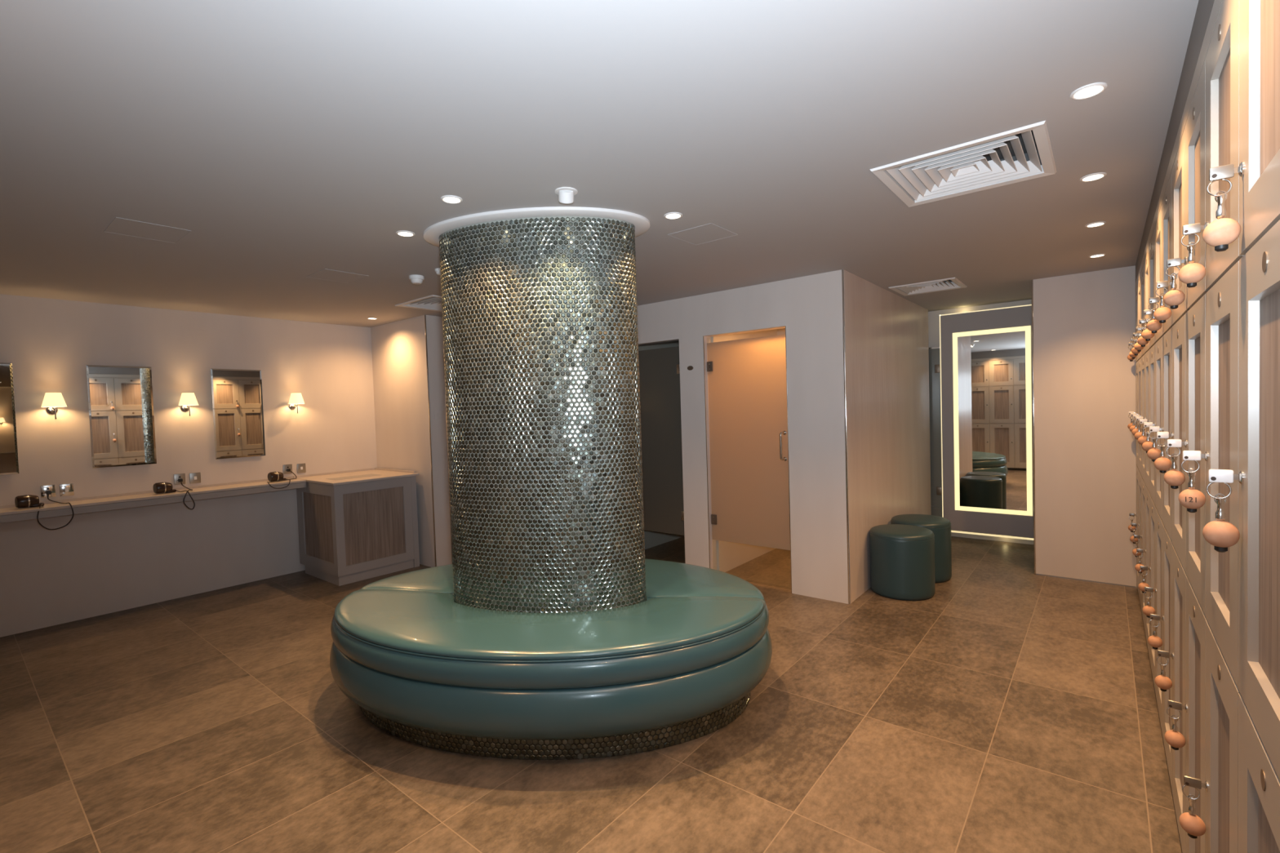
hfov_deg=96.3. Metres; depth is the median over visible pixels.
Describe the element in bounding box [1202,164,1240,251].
key fob
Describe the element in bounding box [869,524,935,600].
round stool
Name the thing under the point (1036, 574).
baseboard
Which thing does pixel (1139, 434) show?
key fob
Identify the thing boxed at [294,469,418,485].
countertop
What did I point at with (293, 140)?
ceiling
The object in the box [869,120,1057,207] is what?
ceiling vent
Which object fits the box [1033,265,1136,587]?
wall
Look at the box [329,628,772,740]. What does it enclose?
cushion
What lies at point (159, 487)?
hair dryer
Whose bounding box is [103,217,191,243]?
access hatch
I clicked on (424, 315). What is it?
trim
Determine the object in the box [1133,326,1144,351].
key fob
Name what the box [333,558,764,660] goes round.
cushion
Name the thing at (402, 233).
recessed light
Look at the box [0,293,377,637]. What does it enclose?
wall
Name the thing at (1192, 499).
key fob
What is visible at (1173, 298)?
key fob
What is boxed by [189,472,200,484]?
wall socket
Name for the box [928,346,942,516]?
door
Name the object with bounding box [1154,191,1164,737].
locker
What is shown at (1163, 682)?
key fob
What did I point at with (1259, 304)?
locker
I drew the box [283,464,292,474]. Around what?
wall socket
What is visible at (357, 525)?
base cabinet
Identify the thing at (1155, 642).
key fob
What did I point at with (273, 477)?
hair dryer
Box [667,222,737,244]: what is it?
access hatch
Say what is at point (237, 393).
wall mirror
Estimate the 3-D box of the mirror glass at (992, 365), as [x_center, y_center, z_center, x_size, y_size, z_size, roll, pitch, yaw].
[3.578,-0.050,5.837,0.590,1.778,0.003,0,2,39]
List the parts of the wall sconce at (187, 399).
wall plate, lamp shade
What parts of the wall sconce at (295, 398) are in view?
wall plate, lamp shade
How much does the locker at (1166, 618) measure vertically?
2.320 m
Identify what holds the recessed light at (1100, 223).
in the ceiling
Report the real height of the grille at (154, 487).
0.073 m
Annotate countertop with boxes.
[0,475,306,523]
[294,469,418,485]
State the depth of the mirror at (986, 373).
5.86 m
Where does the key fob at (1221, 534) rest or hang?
hanging from the locker at (1259, 304)
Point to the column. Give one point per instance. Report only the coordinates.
(540, 311)
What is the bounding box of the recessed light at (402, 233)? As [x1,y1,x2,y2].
[395,230,414,236]
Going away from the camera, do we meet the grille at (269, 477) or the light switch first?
the grille at (269, 477)
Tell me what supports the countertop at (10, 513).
attached to the wall at (102, 562)
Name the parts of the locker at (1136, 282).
head rail, door, door, door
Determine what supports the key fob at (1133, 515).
hanging from the locker at (1136, 282)
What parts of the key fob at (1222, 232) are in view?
key blade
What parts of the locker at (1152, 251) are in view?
head rail, door, door, door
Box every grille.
[14,497,17,507]
[152,484,156,493]
[267,473,271,480]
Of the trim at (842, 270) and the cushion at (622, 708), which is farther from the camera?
the trim at (842, 270)
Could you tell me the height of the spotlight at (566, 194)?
0.079 m
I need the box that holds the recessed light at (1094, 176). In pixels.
[1080,172,1106,182]
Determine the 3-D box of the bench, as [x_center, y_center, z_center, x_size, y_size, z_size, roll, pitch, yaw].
[-0.490,1.156,3.134,2.390,0.524,1.664,-1,2,9]
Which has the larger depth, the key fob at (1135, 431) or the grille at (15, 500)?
the grille at (15, 500)
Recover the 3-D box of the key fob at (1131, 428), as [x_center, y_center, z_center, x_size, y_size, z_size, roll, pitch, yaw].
[3.450,-0.023,4.005,0.046,0.144,0.046,0,2,43]
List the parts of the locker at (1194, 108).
head rail, door, door, door, door panel, door panel, door panel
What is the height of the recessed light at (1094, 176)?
0.006 m
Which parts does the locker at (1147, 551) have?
head rail, door, door, door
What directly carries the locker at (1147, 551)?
on the floor
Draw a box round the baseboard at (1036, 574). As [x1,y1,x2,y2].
[1035,573,1135,587]
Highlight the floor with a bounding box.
[0,536,1182,852]
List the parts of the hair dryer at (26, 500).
handle, cord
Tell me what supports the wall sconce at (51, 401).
attached to the wall at (102, 562)
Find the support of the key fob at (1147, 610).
hanging from the locker at (1157, 216)
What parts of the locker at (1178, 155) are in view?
head rail, door, door, door, door panel, door panel, door panel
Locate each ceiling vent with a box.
[395,294,442,311]
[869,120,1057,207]
[888,277,967,296]
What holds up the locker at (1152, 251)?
on the floor
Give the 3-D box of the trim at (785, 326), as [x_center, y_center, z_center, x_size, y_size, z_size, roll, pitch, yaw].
[1.169,0.268,4.505,0.007,2.109,0.007,0,2,39]
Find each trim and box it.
[424,315,436,566]
[442,351,452,564]
[702,336,710,568]
[785,325,791,593]
[841,269,850,604]
[1031,280,1035,574]
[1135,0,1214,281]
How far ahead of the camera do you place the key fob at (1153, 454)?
2.33 m
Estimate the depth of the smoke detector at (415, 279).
3.95 m
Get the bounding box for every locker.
[1135,275,1139,592]
[1137,264,1142,612]
[1140,253,1146,636]
[1144,235,1151,660]
[1148,217,1156,693]
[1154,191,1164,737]
[1161,155,1173,795]
[1170,109,1187,852]
[1183,35,1208,852]
[1204,0,1244,852]
[1237,0,1279,852]
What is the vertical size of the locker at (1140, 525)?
2.320 m
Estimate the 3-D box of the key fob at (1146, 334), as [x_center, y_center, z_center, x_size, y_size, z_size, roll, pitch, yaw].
[2.352,-0.469,2.655,0.046,0.144,0.046,0,2,44]
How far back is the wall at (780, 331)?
5.99 m
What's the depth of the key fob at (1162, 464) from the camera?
2.00 m
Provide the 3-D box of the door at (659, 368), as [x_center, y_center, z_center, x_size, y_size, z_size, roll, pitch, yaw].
[0.089,0.271,5.447,0.821,2.088,0.034,0,2,39]
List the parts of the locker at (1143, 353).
head rail, door, door, door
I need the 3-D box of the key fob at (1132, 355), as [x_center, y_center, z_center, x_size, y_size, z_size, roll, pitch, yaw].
[3.432,-0.544,3.986,0.046,0.144,0.046,-1,2,34]
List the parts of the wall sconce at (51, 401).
wall plate, lamp shade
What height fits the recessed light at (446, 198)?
0.006 m
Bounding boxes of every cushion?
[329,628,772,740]
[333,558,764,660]
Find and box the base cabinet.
[293,467,419,586]
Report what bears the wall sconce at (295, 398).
attached to the wall at (102, 562)
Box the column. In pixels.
[422,206,649,613]
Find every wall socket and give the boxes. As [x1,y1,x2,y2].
[40,484,56,497]
[59,483,74,496]
[173,473,185,484]
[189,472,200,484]
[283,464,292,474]
[297,462,306,473]
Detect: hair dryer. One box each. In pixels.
[14,490,74,529]
[152,478,195,509]
[266,468,297,488]
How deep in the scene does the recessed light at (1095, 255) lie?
3.99 m
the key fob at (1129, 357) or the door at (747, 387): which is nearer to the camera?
the key fob at (1129, 357)
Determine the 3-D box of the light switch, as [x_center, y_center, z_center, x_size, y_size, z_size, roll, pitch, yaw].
[-1.979,-0.115,5.618,0.008,0.086,0.080,0,2,39]
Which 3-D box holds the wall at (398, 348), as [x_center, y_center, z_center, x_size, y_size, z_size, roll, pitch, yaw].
[-2.477,0.155,6.034,1.290,2.466,0.175,0,2,39]
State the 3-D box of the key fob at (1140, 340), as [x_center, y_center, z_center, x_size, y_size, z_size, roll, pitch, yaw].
[2.622,-0.488,2.987,0.046,0.144,0.046,0,2,40]
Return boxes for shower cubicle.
[638,328,777,572]
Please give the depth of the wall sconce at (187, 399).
4.86 m
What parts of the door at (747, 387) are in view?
handle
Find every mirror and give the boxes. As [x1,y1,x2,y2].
[0,362,18,475]
[85,364,156,468]
[210,368,265,459]
[939,304,1033,540]
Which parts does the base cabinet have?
panel, panel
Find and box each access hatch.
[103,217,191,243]
[306,268,368,283]
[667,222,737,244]
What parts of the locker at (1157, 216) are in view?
head rail, door, door, door, door panel, door panel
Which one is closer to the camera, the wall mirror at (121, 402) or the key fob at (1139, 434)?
the key fob at (1139, 434)
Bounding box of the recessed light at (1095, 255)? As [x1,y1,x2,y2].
[1088,253,1106,257]
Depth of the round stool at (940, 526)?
4.68 m
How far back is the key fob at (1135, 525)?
4.02 m
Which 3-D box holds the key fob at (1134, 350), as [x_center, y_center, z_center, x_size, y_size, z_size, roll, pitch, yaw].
[3.163,-0.525,3.655,0.046,0.144,0.046,0,2,41]
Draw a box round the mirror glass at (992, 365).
[957,330,1026,511]
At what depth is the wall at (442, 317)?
5.67 m
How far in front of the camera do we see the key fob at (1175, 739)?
1.69 m
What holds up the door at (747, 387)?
in the wall at (810, 307)
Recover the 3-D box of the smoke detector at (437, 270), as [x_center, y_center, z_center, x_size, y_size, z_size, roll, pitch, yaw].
[-1.328,-1.028,3.815,0.070,0.035,0.070,0,2,39]
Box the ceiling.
[0,0,1198,327]
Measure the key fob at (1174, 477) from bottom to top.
0.144 m
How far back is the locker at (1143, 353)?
3.60 m
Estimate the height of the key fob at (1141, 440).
0.144 m
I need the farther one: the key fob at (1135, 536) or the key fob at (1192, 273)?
the key fob at (1135, 536)
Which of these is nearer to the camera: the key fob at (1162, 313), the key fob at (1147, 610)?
the key fob at (1162, 313)
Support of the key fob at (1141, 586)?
hanging from the locker at (1152, 251)
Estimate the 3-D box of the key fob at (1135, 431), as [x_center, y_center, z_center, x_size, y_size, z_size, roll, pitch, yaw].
[3.179,-0.004,3.671,0.046,0.144,0.046,0,2,39]
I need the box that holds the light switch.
[434,410,441,419]
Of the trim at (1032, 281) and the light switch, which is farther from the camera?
the light switch
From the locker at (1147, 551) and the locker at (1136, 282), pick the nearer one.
the locker at (1147, 551)
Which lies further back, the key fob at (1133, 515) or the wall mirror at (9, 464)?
the key fob at (1133, 515)
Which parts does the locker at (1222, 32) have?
head rail, door, door, door panel, door, door panel, door panel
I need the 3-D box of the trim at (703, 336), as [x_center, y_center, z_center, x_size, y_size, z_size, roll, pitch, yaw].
[0.581,0.271,4.981,0.007,2.109,0.007,0,2,39]
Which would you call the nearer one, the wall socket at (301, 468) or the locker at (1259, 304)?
the locker at (1259, 304)
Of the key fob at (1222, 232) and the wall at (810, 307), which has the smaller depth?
the key fob at (1222, 232)
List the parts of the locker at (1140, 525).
head rail, door, door, door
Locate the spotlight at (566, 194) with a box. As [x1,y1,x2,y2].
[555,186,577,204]
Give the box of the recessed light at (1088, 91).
[1070,82,1107,99]
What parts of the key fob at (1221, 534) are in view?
key blade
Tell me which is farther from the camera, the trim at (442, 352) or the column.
the trim at (442, 352)
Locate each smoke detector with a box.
[408,274,424,284]
[435,267,440,275]
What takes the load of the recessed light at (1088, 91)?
in the ceiling
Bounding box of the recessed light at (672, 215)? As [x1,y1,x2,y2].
[663,212,682,219]
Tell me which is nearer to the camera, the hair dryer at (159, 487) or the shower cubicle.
the hair dryer at (159, 487)
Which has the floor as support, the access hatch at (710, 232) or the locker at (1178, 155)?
the locker at (1178, 155)
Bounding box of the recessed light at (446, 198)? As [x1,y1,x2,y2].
[440,195,462,203]
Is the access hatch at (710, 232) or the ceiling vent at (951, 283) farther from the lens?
the ceiling vent at (951, 283)
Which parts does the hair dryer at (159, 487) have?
handle, cord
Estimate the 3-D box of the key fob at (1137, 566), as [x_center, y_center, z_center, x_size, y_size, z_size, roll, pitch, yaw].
[2.933,0.789,3.362,0.046,0.144,0.046,0,2,40]
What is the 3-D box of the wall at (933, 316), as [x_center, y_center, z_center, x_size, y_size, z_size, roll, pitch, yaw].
[3.381,-0.011,5.518,3.500,2.466,1.380,0,2,39]
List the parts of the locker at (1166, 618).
head rail, door, door, door, door panel, door panel, door panel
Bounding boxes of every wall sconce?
[40,392,66,419]
[178,392,198,416]
[288,392,304,413]
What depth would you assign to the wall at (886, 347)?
4.90 m
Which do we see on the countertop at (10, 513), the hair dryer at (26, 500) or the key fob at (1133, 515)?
the hair dryer at (26, 500)
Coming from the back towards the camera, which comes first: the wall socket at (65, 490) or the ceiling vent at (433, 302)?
the ceiling vent at (433, 302)
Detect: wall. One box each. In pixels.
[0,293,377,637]
[370,315,451,567]
[441,316,444,351]
[636,269,848,604]
[777,328,785,335]
[843,269,931,603]
[928,299,1034,544]
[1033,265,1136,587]
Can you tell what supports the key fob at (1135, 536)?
hanging from the locker at (1143, 353)
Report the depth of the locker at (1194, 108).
1.56 m
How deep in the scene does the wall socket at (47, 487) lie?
4.30 m
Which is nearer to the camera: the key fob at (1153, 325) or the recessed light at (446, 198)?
the key fob at (1153, 325)
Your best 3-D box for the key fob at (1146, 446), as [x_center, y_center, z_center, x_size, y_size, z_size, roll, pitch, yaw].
[2.368,0.053,2.670,0.046,0.144,0.046,0,2,40]
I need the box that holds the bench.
[329,558,772,760]
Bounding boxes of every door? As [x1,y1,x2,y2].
[638,346,684,535]
[706,334,790,550]
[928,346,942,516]
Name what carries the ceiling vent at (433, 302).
in the ceiling
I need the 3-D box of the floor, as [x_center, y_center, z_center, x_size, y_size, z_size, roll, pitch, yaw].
[2.815,1.402,1.953,14.700,0.100,7.950,0,2,39]
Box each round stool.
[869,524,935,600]
[890,514,951,582]
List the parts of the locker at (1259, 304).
door, door, door, door panel, door panel, door panel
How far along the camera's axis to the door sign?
5.04 m
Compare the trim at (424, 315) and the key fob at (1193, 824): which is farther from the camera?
the trim at (424, 315)
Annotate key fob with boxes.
[1127,342,1134,361]
[1127,411,1135,429]
[1128,337,1137,358]
[1128,513,1136,532]
[1129,413,1137,431]
[1129,523,1138,543]
[1131,332,1140,355]
[1131,414,1140,435]
[1132,534,1141,557]
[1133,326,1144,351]
[1134,416,1144,439]
[1134,548,1144,573]
[1137,319,1148,346]
[1137,419,1148,446]
[1137,565,1149,593]
[1141,309,1154,341]
[1142,422,1154,453]
[1142,586,1155,617]
[1146,297,1161,333]
[1146,426,1161,462]
[1147,613,1162,649]
[1153,280,1171,323]
[1154,431,1172,473]
[1155,649,1172,692]
[1163,257,1185,309]
[1164,439,1185,488]
[1164,700,1186,750]
[1177,222,1205,287]
[1177,450,1205,512]
[1178,775,1205,839]
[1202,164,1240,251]
[1202,469,1239,552]
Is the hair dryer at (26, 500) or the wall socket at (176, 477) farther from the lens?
the wall socket at (176, 477)
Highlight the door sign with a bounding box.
[687,365,693,370]
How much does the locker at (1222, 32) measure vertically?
2.320 m
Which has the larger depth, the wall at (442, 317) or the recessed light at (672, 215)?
the wall at (442, 317)
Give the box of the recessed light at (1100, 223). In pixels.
[1084,221,1106,227]
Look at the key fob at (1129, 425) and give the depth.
4.34 m
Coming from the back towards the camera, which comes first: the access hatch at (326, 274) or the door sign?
the door sign

